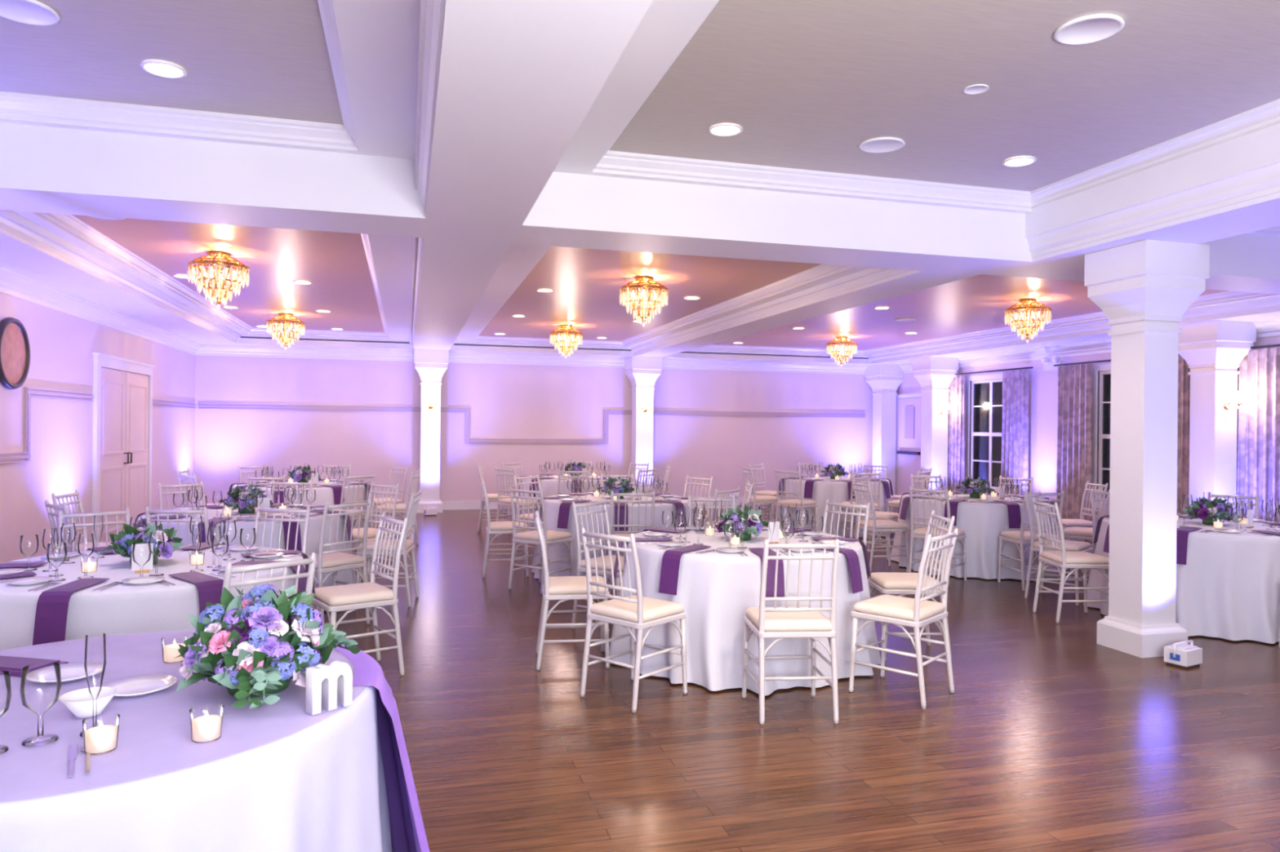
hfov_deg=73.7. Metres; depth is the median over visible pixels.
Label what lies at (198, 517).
bread plate
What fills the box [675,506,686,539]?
wine glass
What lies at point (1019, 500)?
bread plate
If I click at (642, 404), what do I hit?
wall sconce
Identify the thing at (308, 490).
water goblet
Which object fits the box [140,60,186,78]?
recessed light
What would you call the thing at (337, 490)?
cloth napkin
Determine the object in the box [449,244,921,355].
ceiling
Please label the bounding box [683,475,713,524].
dining chair
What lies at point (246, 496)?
water goblet
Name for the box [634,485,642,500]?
table number card
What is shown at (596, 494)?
votive candle
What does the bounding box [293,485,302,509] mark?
wine glass
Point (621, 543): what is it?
cloth napkin
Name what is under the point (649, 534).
bread plate
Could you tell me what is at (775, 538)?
table number card
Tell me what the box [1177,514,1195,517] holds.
bread plate
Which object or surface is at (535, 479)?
cloth napkin
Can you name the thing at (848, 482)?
cloth napkin
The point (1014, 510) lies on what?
cloth napkin
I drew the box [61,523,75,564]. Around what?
wine glass
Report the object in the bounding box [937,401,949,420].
wall sconce
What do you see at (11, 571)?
bread plate
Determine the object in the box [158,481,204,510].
dining chair
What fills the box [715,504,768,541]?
floral centerpiece
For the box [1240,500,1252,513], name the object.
water goblet
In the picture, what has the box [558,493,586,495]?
cloth napkin
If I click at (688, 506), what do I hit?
champagne flute
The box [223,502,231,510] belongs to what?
votive candle
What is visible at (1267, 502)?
wine glass
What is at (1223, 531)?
bread plate
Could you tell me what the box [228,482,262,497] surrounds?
cloth napkin
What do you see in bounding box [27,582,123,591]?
cutlery
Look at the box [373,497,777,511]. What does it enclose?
baseboard
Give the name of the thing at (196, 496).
water goblet
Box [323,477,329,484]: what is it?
votive candle
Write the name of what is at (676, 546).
cutlery
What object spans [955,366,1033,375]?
curtain rod
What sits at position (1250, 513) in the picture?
table number card
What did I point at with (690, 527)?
bread plate
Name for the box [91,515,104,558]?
champagne flute
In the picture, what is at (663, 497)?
cloth napkin
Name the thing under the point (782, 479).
cloth napkin
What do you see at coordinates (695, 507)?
water goblet
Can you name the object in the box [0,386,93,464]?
trim
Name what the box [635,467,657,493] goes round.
dining chair
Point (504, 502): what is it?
dining chair
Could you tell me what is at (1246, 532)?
cutlery
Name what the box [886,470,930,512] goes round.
dining chair
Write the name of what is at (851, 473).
table number card
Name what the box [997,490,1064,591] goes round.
dining chair
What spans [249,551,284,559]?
bread plate
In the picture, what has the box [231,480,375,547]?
banquet table
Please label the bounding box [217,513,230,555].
champagne flute
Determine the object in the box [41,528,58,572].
wine glass
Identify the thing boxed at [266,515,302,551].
cloth napkin
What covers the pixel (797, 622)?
dining chair
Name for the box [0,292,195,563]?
wall
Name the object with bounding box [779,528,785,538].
votive candle
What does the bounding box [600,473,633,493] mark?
dining chair
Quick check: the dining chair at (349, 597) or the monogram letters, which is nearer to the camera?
the monogram letters
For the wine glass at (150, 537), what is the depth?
4.09 m
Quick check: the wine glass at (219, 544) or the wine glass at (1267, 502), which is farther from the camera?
the wine glass at (1267, 502)
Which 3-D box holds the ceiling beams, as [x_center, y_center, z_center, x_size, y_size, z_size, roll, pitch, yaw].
[1.296,-1.227,6.675,12.600,0.001,18.200,1,0,-15]
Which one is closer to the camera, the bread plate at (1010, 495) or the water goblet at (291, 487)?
the water goblet at (291, 487)
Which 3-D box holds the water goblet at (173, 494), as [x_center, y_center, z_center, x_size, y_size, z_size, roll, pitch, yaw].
[-3.620,0.617,6.693,0.078,0.170,0.078,1,0,38]
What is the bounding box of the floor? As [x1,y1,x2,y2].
[318,504,1279,851]
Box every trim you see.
[0,266,1279,374]
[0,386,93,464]
[152,399,195,408]
[198,403,865,444]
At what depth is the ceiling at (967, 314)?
11.51 m
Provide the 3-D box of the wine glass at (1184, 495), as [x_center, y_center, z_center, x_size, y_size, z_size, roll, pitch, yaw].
[4.624,0.682,7.199,0.068,0.205,0.068,1,0,-2]
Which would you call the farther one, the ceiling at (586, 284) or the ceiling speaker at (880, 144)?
the ceiling at (586, 284)
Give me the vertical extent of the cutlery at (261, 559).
0.005 m
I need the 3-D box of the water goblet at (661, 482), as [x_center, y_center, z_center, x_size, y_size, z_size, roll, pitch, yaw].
[0.236,0.655,8.548,0.078,0.170,0.078,1,0,-2]
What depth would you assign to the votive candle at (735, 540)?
5.32 m
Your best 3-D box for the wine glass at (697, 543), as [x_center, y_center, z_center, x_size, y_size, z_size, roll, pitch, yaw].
[0.366,0.639,5.347,0.068,0.205,0.068,1,0,38]
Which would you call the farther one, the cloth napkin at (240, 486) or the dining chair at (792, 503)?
the dining chair at (792, 503)
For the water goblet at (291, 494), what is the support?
on the banquet table at (348, 575)
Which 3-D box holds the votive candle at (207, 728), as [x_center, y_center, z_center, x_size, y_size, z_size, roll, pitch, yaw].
[-1.004,0.689,1.977,0.072,0.069,0.072,1,0,-15]
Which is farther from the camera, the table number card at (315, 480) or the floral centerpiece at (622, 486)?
the table number card at (315, 480)
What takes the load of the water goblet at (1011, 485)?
on the banquet table at (983, 524)
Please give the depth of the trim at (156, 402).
12.43 m
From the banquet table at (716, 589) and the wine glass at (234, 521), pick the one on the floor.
the banquet table at (716, 589)
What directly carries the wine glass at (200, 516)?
on the banquet table at (125, 608)
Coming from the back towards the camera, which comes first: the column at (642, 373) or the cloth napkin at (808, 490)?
the column at (642, 373)
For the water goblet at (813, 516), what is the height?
0.170 m
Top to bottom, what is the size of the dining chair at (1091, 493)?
0.933 m
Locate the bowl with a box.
[58,686,117,718]
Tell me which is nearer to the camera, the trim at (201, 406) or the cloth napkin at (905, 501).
the cloth napkin at (905, 501)
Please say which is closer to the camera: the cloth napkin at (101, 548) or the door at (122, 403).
the cloth napkin at (101, 548)
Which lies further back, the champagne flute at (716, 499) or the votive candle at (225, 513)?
the votive candle at (225, 513)
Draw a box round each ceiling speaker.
[0,0,60,26]
[87,215,125,220]
[858,137,905,153]
[894,318,915,321]
[1053,13,1124,44]
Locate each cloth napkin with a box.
[0,562,48,568]
[0,571,36,578]
[32,577,109,645]
[87,546,113,554]
[133,511,146,528]
[136,515,190,527]
[168,571,223,613]
[178,542,225,550]
[195,517,232,543]
[198,505,224,508]
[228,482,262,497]
[231,560,311,608]
[235,485,258,488]
[240,550,315,594]
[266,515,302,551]
[270,502,288,506]
[273,485,294,503]
[298,505,339,508]
[310,511,353,541]
[319,484,344,504]
[340,483,370,492]
[528,477,555,497]
[534,497,572,521]
[556,499,592,528]
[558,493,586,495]
[571,478,581,493]
[613,502,627,531]
[613,537,673,578]
[642,528,689,533]
[654,493,671,495]
[654,499,684,527]
[658,544,711,595]
[662,497,699,521]
[748,547,784,597]
[778,477,802,495]
[779,528,811,533]
[804,479,821,498]
[810,537,871,577]
[816,547,862,593]
[840,480,856,499]
[871,480,890,498]
[880,478,893,495]
[897,493,934,514]
[899,496,920,519]
[944,498,968,526]
[993,500,1021,528]
[1049,502,1057,525]
[1093,515,1109,543]
[1102,524,1109,553]
[1176,526,1202,564]
[1252,529,1279,535]
[1263,522,1279,524]
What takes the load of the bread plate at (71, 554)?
on the banquet table at (125, 608)
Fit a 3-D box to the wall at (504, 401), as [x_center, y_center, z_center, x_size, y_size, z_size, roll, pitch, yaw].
[-1.135,-0.221,15.525,12.900,3.400,0.150,1,0,-15]
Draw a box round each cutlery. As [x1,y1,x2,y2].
[2,560,45,563]
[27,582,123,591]
[68,744,90,777]
[70,551,88,555]
[155,572,235,586]
[181,544,233,549]
[244,549,294,559]
[254,559,294,569]
[635,537,658,544]
[643,528,690,532]
[659,546,717,554]
[737,550,793,555]
[810,546,851,553]
[817,536,854,542]
[1246,532,1269,535]
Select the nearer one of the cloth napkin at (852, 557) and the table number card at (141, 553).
the table number card at (141, 553)
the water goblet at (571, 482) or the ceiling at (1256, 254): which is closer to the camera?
the ceiling at (1256, 254)
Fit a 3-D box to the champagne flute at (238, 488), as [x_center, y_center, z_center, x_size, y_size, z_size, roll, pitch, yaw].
[-3.067,0.593,6.564,0.060,0.229,0.060,1,0,-5]
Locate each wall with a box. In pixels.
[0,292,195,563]
[194,355,872,503]
[896,335,1279,521]
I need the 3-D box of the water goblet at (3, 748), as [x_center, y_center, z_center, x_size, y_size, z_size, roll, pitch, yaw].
[-1.433,0.634,1.880,0.078,0.170,0.078,1,0,-15]
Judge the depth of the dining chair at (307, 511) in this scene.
5.72 m
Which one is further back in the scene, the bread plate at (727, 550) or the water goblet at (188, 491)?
the water goblet at (188, 491)
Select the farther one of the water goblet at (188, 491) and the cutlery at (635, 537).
the water goblet at (188, 491)
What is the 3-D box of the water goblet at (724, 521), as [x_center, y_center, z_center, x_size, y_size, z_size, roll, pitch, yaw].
[0.541,0.658,5.133,0.078,0.170,0.078,1,0,-5]
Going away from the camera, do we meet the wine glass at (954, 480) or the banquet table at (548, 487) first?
the wine glass at (954, 480)
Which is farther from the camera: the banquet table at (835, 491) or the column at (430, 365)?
the column at (430, 365)
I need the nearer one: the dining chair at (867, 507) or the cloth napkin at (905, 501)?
the dining chair at (867, 507)
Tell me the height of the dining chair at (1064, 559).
0.933 m
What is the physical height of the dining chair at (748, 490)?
0.933 m
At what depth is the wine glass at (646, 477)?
8.94 m
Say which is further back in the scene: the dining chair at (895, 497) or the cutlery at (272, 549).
the dining chair at (895, 497)
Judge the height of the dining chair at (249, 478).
0.933 m
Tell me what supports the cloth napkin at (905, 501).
on the banquet table at (983, 524)
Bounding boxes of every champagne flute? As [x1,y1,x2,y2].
[48,527,63,577]
[79,633,106,737]
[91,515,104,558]
[186,485,193,515]
[190,524,203,572]
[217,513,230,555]
[236,488,244,518]
[297,484,303,502]
[681,506,690,542]
[715,498,721,532]
[768,510,775,543]
[794,503,802,537]
[1271,497,1279,528]
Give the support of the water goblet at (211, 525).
on the banquet table at (125, 608)
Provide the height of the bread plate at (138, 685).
0.018 m
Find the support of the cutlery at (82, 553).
on the banquet table at (125, 608)
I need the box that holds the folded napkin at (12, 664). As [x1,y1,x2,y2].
[0,655,68,676]
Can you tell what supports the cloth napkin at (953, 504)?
on the banquet table at (983, 524)
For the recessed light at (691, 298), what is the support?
in the ceiling at (586, 284)
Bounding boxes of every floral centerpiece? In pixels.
[97,519,183,565]
[218,484,273,513]
[288,464,320,482]
[564,462,586,475]
[597,475,634,498]
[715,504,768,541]
[821,463,848,479]
[955,476,995,497]
[1182,496,1241,524]
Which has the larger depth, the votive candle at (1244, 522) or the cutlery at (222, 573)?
the votive candle at (1244, 522)
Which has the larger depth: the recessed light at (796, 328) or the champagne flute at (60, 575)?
the recessed light at (796, 328)
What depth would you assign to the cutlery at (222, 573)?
3.93 m
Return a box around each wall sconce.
[423,396,438,414]
[640,398,652,416]
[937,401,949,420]
[1223,389,1243,417]
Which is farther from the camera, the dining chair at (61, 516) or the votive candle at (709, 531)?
the votive candle at (709, 531)
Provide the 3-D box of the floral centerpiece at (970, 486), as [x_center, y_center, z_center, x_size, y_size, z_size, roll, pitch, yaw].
[3.638,0.660,9.249,0.409,0.231,0.343,1,0,22]
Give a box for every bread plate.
[0,568,24,574]
[5,577,52,586]
[26,662,103,683]
[40,552,79,559]
[98,674,177,697]
[121,576,164,585]
[152,513,176,516]
[175,507,197,510]
[181,516,204,519]
[218,564,250,570]
[228,545,259,551]
[242,516,265,520]
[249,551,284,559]
[285,503,306,506]
[295,512,318,516]
[311,507,332,511]
[329,479,340,481]
[555,494,571,497]
[559,498,576,501]
[642,532,667,537]
[657,541,684,546]
[659,494,675,497]
[664,497,681,501]
[684,525,707,530]
[716,547,745,553]
[786,548,815,552]
[800,531,825,536]
[818,539,846,544]
[976,500,993,502]
[1004,493,1021,496]
[1015,499,1029,502]
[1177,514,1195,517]
[1213,528,1241,533]
[1245,518,1265,522]
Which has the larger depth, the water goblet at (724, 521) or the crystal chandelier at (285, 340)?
the crystal chandelier at (285, 340)
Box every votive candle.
[80,556,97,573]
[82,713,119,755]
[160,635,187,662]
[189,550,204,565]
[189,704,223,742]
[222,506,232,516]
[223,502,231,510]
[278,502,287,509]
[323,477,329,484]
[592,489,599,497]
[704,524,715,536]
[728,533,741,545]
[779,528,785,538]
[948,489,953,496]
[979,493,986,500]
[990,490,997,497]
[1213,518,1223,528]
[1237,517,1247,524]
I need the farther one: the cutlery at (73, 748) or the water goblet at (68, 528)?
the water goblet at (68, 528)
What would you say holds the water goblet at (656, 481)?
on the banquet table at (557, 551)
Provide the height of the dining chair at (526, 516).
0.933 m
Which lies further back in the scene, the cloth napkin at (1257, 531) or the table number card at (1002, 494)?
the table number card at (1002, 494)
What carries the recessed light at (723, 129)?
in the ceiling at (1172, 117)
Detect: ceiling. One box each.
[0,0,446,218]
[0,209,423,349]
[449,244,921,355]
[522,0,1279,262]
[662,274,1279,364]
[1200,226,1279,279]
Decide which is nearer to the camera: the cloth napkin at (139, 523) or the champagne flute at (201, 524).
the champagne flute at (201, 524)
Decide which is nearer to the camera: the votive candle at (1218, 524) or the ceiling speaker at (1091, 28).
the ceiling speaker at (1091, 28)
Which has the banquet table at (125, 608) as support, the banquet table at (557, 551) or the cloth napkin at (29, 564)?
the cloth napkin at (29, 564)
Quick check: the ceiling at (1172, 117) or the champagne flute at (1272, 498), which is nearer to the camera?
the ceiling at (1172, 117)
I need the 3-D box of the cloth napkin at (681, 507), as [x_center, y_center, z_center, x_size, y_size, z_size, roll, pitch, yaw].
[0.271,0.851,8.278,0.372,0.244,0.124,1,0,40]
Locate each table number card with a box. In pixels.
[131,542,153,573]
[257,497,270,515]
[310,473,318,484]
[582,468,586,478]
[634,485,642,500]
[768,521,779,543]
[849,470,854,479]
[999,485,1004,499]
[1246,509,1253,528]
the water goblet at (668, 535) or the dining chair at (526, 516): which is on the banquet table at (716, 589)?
the water goblet at (668, 535)
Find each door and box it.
[91,352,155,542]
[895,393,921,495]
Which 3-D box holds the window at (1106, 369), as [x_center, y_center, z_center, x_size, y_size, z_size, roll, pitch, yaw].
[6.510,0.145,11.423,0.130,1.980,1.200,1,0,-15]
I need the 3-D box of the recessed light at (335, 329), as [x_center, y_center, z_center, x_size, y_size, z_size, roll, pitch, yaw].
[-4.764,-1.521,13.414,0.200,0.012,0.200,1,0,-15]
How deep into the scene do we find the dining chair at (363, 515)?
9.42 m
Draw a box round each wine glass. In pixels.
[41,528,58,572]
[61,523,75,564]
[77,533,94,578]
[129,516,142,527]
[148,532,164,576]
[188,489,197,515]
[189,515,203,553]
[193,486,203,510]
[206,526,221,568]
[212,491,222,518]
[222,520,236,560]
[253,490,262,516]
[271,484,279,508]
[287,488,296,514]
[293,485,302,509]
[582,479,589,500]
[645,476,652,497]
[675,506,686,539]
[693,511,703,545]
[695,503,705,533]
[737,514,747,548]
[779,505,790,536]
[780,513,791,532]
[798,509,808,542]
[953,480,959,499]
[1178,500,1189,527]
[1183,494,1192,519]
[1226,496,1236,521]
[1235,502,1246,530]
[1261,499,1271,526]
[1265,502,1276,529]
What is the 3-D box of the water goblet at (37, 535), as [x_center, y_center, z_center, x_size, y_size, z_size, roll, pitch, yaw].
[-3.003,0.623,4.195,0.078,0.170,0.078,1,0,45]
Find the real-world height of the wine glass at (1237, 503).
0.205 m
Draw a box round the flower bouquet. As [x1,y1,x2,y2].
[175,583,360,709]
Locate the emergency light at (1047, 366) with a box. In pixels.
[1040,355,1066,370]
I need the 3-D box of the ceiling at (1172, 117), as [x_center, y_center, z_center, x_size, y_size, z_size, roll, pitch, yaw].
[1.915,-1.456,2.754,3.760,0.470,6.310,1,0,-15]
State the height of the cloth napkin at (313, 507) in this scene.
0.244 m
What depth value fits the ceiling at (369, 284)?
8.02 m
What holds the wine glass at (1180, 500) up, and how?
on the banquet table at (1228, 587)
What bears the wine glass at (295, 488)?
on the banquet table at (348, 575)
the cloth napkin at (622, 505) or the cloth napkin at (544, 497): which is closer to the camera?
the cloth napkin at (622, 505)
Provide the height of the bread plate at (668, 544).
0.016 m
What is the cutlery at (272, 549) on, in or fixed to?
on the banquet table at (125, 608)
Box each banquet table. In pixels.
[0,544,305,650]
[136,504,355,611]
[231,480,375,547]
[515,474,628,531]
[531,493,695,584]
[608,526,880,695]
[777,475,893,537]
[890,493,1057,580]
[1083,515,1279,644]
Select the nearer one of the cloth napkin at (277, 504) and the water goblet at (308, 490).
the water goblet at (308, 490)
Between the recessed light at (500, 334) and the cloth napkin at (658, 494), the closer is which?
the cloth napkin at (658, 494)
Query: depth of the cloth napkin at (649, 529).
5.99 m
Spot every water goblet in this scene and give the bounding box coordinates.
[0,671,11,754]
[19,534,39,571]
[19,662,61,746]
[46,542,66,582]
[53,527,70,561]
[132,542,151,577]
[173,493,183,515]
[187,490,198,510]
[195,496,207,515]
[210,520,226,551]
[211,534,228,571]
[240,528,255,560]
[244,496,256,511]
[284,487,293,507]
[291,493,302,515]
[306,489,315,511]
[567,480,574,497]
[570,482,578,500]
[656,480,663,497]
[659,482,667,500]
[662,511,673,537]
[674,516,686,545]
[694,506,705,531]
[723,520,736,539]
[782,520,795,550]
[795,510,807,536]
[811,515,823,543]
[1010,484,1018,502]
[1231,508,1244,532]
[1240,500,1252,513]
[1275,507,1279,531]
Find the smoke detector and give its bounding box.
[963,84,988,94]
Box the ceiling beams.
[0,0,1279,365]
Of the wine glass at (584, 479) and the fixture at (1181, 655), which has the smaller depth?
the fixture at (1181, 655)
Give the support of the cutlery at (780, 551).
on the banquet table at (716, 589)
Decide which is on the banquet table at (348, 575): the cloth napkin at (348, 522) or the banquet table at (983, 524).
the cloth napkin at (348, 522)
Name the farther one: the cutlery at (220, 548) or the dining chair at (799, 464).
the dining chair at (799, 464)
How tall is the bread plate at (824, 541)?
0.016 m
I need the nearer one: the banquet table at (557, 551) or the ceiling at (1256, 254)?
the ceiling at (1256, 254)
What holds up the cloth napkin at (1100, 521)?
on the banquet table at (1228, 587)
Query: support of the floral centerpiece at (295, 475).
on the banquet table at (324, 494)
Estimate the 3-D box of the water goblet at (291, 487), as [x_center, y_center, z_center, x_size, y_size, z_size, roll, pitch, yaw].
[-3.053,0.623,7.419,0.078,0.170,0.078,1,0,-2]
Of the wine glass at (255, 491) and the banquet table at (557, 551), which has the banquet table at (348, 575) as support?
the wine glass at (255, 491)
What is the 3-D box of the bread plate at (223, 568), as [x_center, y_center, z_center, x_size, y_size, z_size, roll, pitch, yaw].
[-1.998,0.711,4.243,0.172,0.016,0.172,1,0,41]
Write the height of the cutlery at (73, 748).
0.005 m
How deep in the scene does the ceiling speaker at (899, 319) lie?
11.53 m
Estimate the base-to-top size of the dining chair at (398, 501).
0.933 m
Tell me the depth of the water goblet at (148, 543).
3.98 m
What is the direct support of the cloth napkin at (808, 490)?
on the banquet table at (835, 491)
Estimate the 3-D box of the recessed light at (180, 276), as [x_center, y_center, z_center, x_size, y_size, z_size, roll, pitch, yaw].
[-4.640,-1.520,8.679,0.200,0.012,0.200,1,0,-15]
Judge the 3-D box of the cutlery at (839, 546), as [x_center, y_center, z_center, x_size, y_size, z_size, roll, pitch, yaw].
[1.126,0.748,5.205,0.200,0.005,0.323,1,0,42]
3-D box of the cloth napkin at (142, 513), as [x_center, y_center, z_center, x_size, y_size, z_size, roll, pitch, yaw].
[-3.851,0.809,6.832,0.372,0.244,0.124,1,0,-11]
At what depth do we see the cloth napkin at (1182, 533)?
6.25 m
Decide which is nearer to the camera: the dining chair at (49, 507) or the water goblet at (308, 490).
the dining chair at (49, 507)
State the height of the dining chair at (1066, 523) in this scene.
0.933 m
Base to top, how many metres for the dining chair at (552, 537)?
0.933 m
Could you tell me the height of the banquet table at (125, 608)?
0.738 m
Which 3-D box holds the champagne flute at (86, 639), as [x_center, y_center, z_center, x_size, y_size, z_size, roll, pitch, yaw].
[-1.280,0.606,2.005,0.060,0.229,0.060,1,0,-15]
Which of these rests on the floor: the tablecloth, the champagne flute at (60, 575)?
the tablecloth
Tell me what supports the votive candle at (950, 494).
on the banquet table at (983, 524)
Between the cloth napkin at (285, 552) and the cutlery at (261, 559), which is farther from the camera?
the cloth napkin at (285, 552)
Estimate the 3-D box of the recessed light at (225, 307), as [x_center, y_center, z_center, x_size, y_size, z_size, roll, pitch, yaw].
[-5.274,-1.526,10.994,0.200,0.012,0.200,1,0,-15]
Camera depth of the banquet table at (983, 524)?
8.53 m
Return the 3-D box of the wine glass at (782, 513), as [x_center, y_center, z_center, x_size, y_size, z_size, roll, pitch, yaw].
[0.906,0.645,5.287,0.068,0.205,0.068,1,0,42]
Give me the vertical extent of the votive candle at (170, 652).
0.069 m
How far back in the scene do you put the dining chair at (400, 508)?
10.17 m
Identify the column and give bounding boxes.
[413,349,448,513]
[624,355,662,493]
[864,364,903,498]
[911,356,959,490]
[1084,239,1209,657]
[1177,320,1256,518]
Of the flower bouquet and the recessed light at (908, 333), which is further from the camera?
the recessed light at (908, 333)
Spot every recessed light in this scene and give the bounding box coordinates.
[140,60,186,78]
[173,274,187,278]
[222,306,239,309]
[292,280,312,284]
[315,310,331,312]
[330,328,343,330]
[493,333,506,335]
[511,315,525,317]
[536,288,554,292]
[683,296,700,300]
[708,123,742,136]
[791,327,805,329]
[873,306,890,309]
[904,332,918,334]
[1002,155,1036,167]
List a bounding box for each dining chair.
[44,499,76,553]
[51,489,112,552]
[58,507,130,552]
[145,506,210,544]
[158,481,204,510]
[175,468,224,507]
[177,472,201,507]
[222,552,315,607]
[238,464,269,483]
[247,475,286,503]
[251,504,310,559]
[270,480,312,505]
[306,498,371,624]
[311,512,407,675]
[321,463,351,480]
[340,473,375,552]
[351,481,399,582]
[355,488,422,607]
[373,465,408,528]
[374,469,420,544]
[476,463,511,532]
[481,479,528,577]
[494,466,539,536]
[502,461,523,519]
[508,486,573,594]
[513,474,541,557]
[534,511,609,670]
[557,469,589,494]
[567,460,591,473]
[571,497,623,628]
[580,527,688,712]
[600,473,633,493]
[604,490,654,595]
[627,462,648,493]
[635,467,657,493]
[662,465,671,493]
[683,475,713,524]
[687,495,735,526]
[706,480,753,526]
[709,487,740,526]
[741,466,780,528]
[741,538,839,724]
[748,462,777,520]
[774,469,817,531]
[798,462,822,475]
[822,498,870,546]
[839,471,881,542]
[848,528,958,709]
[852,475,898,559]
[852,480,908,573]
[862,463,888,479]
[867,510,954,661]
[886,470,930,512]
[891,466,932,511]
[908,486,966,586]
[911,474,942,493]
[997,475,1032,494]
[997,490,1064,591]
[1024,490,1093,605]
[1032,498,1109,623]
[1057,489,1109,578]
[1061,480,1107,569]
[1089,488,1109,554]
[1207,492,1258,519]
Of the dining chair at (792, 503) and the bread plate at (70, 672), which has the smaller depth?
the bread plate at (70, 672)
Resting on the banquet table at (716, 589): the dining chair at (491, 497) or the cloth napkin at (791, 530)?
the cloth napkin at (791, 530)
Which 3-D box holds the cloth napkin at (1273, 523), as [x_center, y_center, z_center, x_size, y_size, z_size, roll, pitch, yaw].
[5.213,0.900,6.818,0.372,0.244,0.124,1,0,-1]
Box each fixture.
[423,506,437,515]
[1164,640,1202,668]
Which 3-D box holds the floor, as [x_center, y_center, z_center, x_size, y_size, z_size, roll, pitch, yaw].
[1.269,1.553,6.675,13.000,0.100,18.600,1,0,-15]
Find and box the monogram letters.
[305,660,352,715]
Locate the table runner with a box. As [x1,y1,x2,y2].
[333,643,430,851]
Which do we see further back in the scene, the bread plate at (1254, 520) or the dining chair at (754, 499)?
the dining chair at (754, 499)
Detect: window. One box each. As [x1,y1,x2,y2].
[965,373,1002,493]
[1092,364,1111,509]
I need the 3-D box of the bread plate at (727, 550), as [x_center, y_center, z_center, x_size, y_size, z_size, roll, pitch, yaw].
[0.537,0.736,5.037,0.172,0.016,0.172,1,0,38]
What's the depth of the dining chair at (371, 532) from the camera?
7.94 m
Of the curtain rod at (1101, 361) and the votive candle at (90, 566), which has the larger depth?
the curtain rod at (1101, 361)
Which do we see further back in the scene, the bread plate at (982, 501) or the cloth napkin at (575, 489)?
the cloth napkin at (575, 489)
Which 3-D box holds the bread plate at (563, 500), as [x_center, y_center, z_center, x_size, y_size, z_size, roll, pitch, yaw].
[-0.708,0.724,8.364,0.172,0.016,0.172,1,0,-10]
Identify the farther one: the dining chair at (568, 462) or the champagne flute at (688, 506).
the dining chair at (568, 462)
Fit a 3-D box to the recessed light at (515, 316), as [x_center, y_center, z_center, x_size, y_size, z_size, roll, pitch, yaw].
[-1.647,-1.490,11.572,0.200,0.012,0.200,1,0,-15]
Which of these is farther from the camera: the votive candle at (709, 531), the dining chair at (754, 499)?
the dining chair at (754, 499)
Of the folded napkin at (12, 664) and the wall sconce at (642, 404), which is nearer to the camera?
the folded napkin at (12, 664)
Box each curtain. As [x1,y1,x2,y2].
[947,374,965,493]
[1000,368,1028,496]
[1055,364,1093,521]
[1176,355,1190,515]
[1235,346,1279,522]
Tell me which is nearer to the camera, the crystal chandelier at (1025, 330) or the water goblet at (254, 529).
the water goblet at (254, 529)
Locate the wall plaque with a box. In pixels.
[0,317,30,389]
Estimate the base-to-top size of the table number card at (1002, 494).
0.140 m
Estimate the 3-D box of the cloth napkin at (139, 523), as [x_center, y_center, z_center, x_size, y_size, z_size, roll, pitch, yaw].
[-3.610,0.812,6.435,0.124,0.244,0.372,1,0,38]
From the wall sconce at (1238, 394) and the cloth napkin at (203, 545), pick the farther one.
the wall sconce at (1238, 394)
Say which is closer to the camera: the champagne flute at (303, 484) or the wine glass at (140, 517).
the wine glass at (140, 517)
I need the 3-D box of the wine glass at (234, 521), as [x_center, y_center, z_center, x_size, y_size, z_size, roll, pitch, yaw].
[-2.200,0.614,4.575,0.068,0.205,0.068,1,0,-37]
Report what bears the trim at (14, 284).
attached to the wall at (62, 344)
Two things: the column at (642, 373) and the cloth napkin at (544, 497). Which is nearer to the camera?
the cloth napkin at (544, 497)
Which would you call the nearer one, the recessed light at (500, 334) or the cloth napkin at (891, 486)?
the cloth napkin at (891, 486)
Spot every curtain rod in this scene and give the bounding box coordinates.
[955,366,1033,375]
[1053,353,1180,366]
[1250,344,1279,349]
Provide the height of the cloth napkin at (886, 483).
0.244 m
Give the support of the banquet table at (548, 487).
on the floor
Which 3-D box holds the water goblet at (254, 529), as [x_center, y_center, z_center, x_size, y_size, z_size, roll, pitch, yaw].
[-2.090,0.632,4.546,0.078,0.170,0.078,1,0,-37]
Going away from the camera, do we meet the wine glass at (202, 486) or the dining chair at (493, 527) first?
the wine glass at (202, 486)
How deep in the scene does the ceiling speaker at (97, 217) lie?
6.19 m
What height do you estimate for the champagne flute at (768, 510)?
0.229 m
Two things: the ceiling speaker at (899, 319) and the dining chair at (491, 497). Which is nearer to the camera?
the ceiling speaker at (899, 319)
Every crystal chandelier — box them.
[186,251,249,308]
[266,313,305,349]
[549,324,582,358]
[619,275,668,326]
[826,336,857,366]
[1004,298,1051,342]
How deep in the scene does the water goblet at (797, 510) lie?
5.84 m
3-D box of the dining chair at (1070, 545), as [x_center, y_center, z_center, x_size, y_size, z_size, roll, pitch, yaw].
[3.703,1.062,7.553,0.467,0.933,0.419,1,0,44]
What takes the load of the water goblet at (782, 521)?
on the banquet table at (716, 589)
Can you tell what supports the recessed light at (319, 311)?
in the ceiling at (369, 284)
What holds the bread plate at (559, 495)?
on the banquet table at (557, 551)
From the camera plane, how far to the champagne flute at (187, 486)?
6.79 m
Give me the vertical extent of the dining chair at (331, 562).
0.933 m
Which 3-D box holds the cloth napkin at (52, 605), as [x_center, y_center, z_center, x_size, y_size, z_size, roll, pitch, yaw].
[-2.494,0.823,3.750,0.124,0.244,0.372,1,0,-6]

